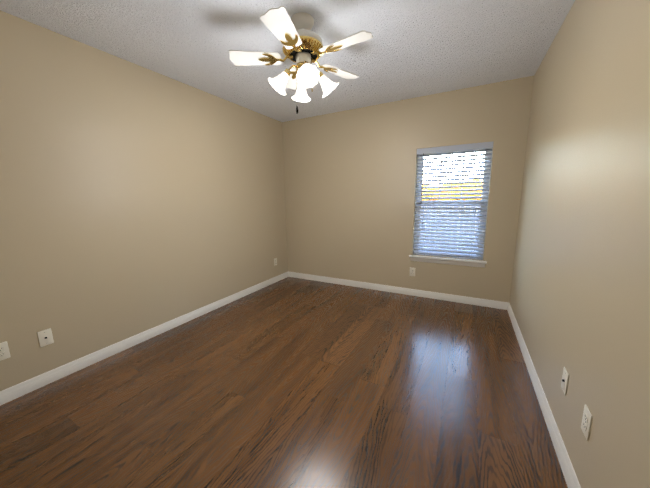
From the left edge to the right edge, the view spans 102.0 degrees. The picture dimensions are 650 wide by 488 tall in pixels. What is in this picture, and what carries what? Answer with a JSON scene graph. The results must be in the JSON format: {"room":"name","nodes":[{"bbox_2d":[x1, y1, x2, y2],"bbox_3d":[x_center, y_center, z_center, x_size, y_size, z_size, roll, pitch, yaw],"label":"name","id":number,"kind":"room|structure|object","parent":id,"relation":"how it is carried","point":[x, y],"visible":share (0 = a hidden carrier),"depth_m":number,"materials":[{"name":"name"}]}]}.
{"room":"empty bedroom","nodes":[
{"label":"empty bedroom","id":0,"kind":"room"},
{"bbox_2d":[0,10,287,390],"bbox_3d":[-1.591,-0.365,2.623,0.140,2.440,4.061,4,11,28],"label":"wall","id":1,"kind":"structure","parent":0,"point":[135,199],"depth_m":2.18,"materials":[{"name":"paint"}]},
{"bbox_2d":[0,341,10,360],"bbox_3d":[-2.082,0.693,1.690,0.008,0.115,0.070,4,11,28],"label":"electrical outlet","id":2,"kind":"object","parent":1,"relation":"attached to","point":[4,351],"visible":1,"depth_m":1.70,"materials":[{"name":"beige plastic"}]},
{"bbox_2d":[37,328,53,346],"bbox_3d":[-1.982,0.666,1.869,0.013,0.115,0.070,4,11,28],"label":"outlet","id":3,"kind":"object","parent":1,"relation":"attached to","point":[45,337],"visible":1,"depth_m":1.87,"materials":[{"name":"beige plastic"}]},
{"bbox_2d":[0,272,287,404],"bbox_3d":[-1.503,0.800,2.787,0.016,0.086,3.781,4,11,28],"label":"baseboard","id":4,"kind":"structure","parent":1,"relation":"attached to","point":[69,368],"depth_m":2.24,"materials":[{"name":"white paint"}]},
{"bbox_2d":[0,277,567,487],"bbox_3d":[-0.154,1.003,2.089,3.355,0.120,4.061,4,11,28],"label":"floor","id":5,"kind":"structure","parent":0,"point":[290,382],"depth_m":1.65,"materials":[{"name":"brown wood"}]},
{"bbox_2d":[0,0,574,121],"bbox_3d":[-0.194,-1.519,1.654,3.355,0.120,4.061,4,11,28],"label":"ceiling","id":6,"kind":"structure","parent":0,"point":[413,49],"depth_m":1.95,"materials":[{"name":"white paint"}]},
{"bbox_2d":[229,6,372,113],"bbox_3d":[-0.126,-1.186,1.761,0.927,0.576,0.939,4,11,28],"label":"ceiling fan","id":7,"kind":"object","parent":6,"relation":"hanging from","point":[303,48],"visible":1,"depth_m":1.70,"materials":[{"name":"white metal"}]},
{"bbox_2d":[282,76,533,301],"bbox_3d":[0.751,-0.566,3.572,3.075,2.440,0.140,4,11,28],"label":"wall","id":8,"kind":"structure","parent":0,"point":[350,177],"depth_m":3.41,"materials":[{"name":"paint"}]},
{"bbox_2d":[288,271,503,308],"bbox_3d":[0.726,0.605,3.709,3.000,0.086,0.016,4,11,28],"label":"baseboard","id":9,"kind":"structure","parent":8,"relation":"attached to","point":[414,292],"depth_m":3.51,"materials":[{"name":"white paint"}]},
{"bbox_2d":[409,267,414,275],"bbox_3d":[1.143,0.365,3.443,0.070,0.115,0.008,4,11,28],"label":"electrical outlet","id":10,"kind":"object","parent":8,"relation":"attached to","point":[412,271],"visible":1,"depth_m":3.44,"materials":[{"name":"beige plastic"}]},
{"bbox_2d":[409,255,486,267],"bbox_3d":[1.488,0.206,3.247,0.860,0.080,0.121,4,11,28],"label":"window sill","id":11,"kind":"structure","parent":8,"relation":"attached to","point":[454,261],"depth_m":3.19,"materials":[{"name":"white paint"}]},
{"bbox_2d":[413,148,492,257],"bbox_3d":[1.521,-0.497,3.209,0.790,1.313,0.065,4,11,28],"label":"window","id":12,"kind":"structure","parent":8,"relation":"in","point":[486,152],"depth_m":3.11,"materials":[{"name":"white plastic"}]},
{"bbox_2d":[413,141,493,259],"bbox_3d":[1.486,-0.486,3.144,0.786,1.309,0.070,4,11,28],"label":"window blinds","id":13,"kind":"object","parent":12,"relation":"attached to","point":[453,149],"visible":0.98,"depth_m":3.13,"materials":[{"name":"grey plastic"}]},
{"bbox_2d":[509,0,649,487],"bbox_3d":[1.243,-0.151,1.120,0.140,2.440,4.061,4,11,28],"label":"wall","id":14,"kind":"structure","parent":0,"point":[579,302],"depth_m":1.15,"materials":[{"name":"paint"}]},
{"bbox_2d":[504,302,580,487],"bbox_3d":[1.192,1.004,1.357,0.016,0.086,3.781,4,11,28],"label":"baseboard","id":15,"kind":"structure","parent":14,"relation":"attached to","point":[571,479],"depth_m":1.49,"materials":[{"name":"white paint"}]},
{"bbox_2d":[561,367,568,394],"bbox_3d":[1.200,0.687,1.322,0.013,0.115,0.070,4,11,28],"label":"outlet","id":16,"kind":"object","parent":14,"relation":"attached to","point":[564,381],"visible":1,"depth_m":1.31,"materials":[{"name":"beige plastic"}]},
{"bbox_2d":[581,404,592,440],"bbox_3d":[1.071,0.731,1.080,0.008,0.115,0.070,4,11,28],"label":"electrical outlet","id":17,"kind":"object","parent":14,"relation":"attached to","point":[587,417],"visible":1,"depth_m":1.07,"materials":[{"name":"beige plastic"}]},
{"label":"outside","id":18,"kind":"structure","parent":0,"visible":0},
{"bbox_2d":[420,206,476,250],"bbox_3d":[14.961,-3.211,27.921,55.000,0.170,56.309,4,11,28],"label":"ground","id":19,"kind":"structure","parent":18,"point":[452,221],"depth_m":16.61,"materials":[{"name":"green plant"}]},
{"bbox_2d":[419,206,480,250],"bbox_3d":[5.334,-0.281,6.848,20.127,1.520,0.060,4,11,28],"label":"fence","id":20,"kind":"object","parent":19,"relation":"on","point":[450,224],"depth_m":7.68,"materials":[{"name":"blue wood"}]},
{"bbox_2d":[422,180,481,200],"bbox_3d":[35.196,-9.983,50.004,92.733,6.934,21.124,4,11,28],"label":"trees","id":21,"kind":"object","parent":19,"relation":"on","point":[453,192],"visible":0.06,"depth_m":53.38,"materials":[{"name":"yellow plant"}]}
]}

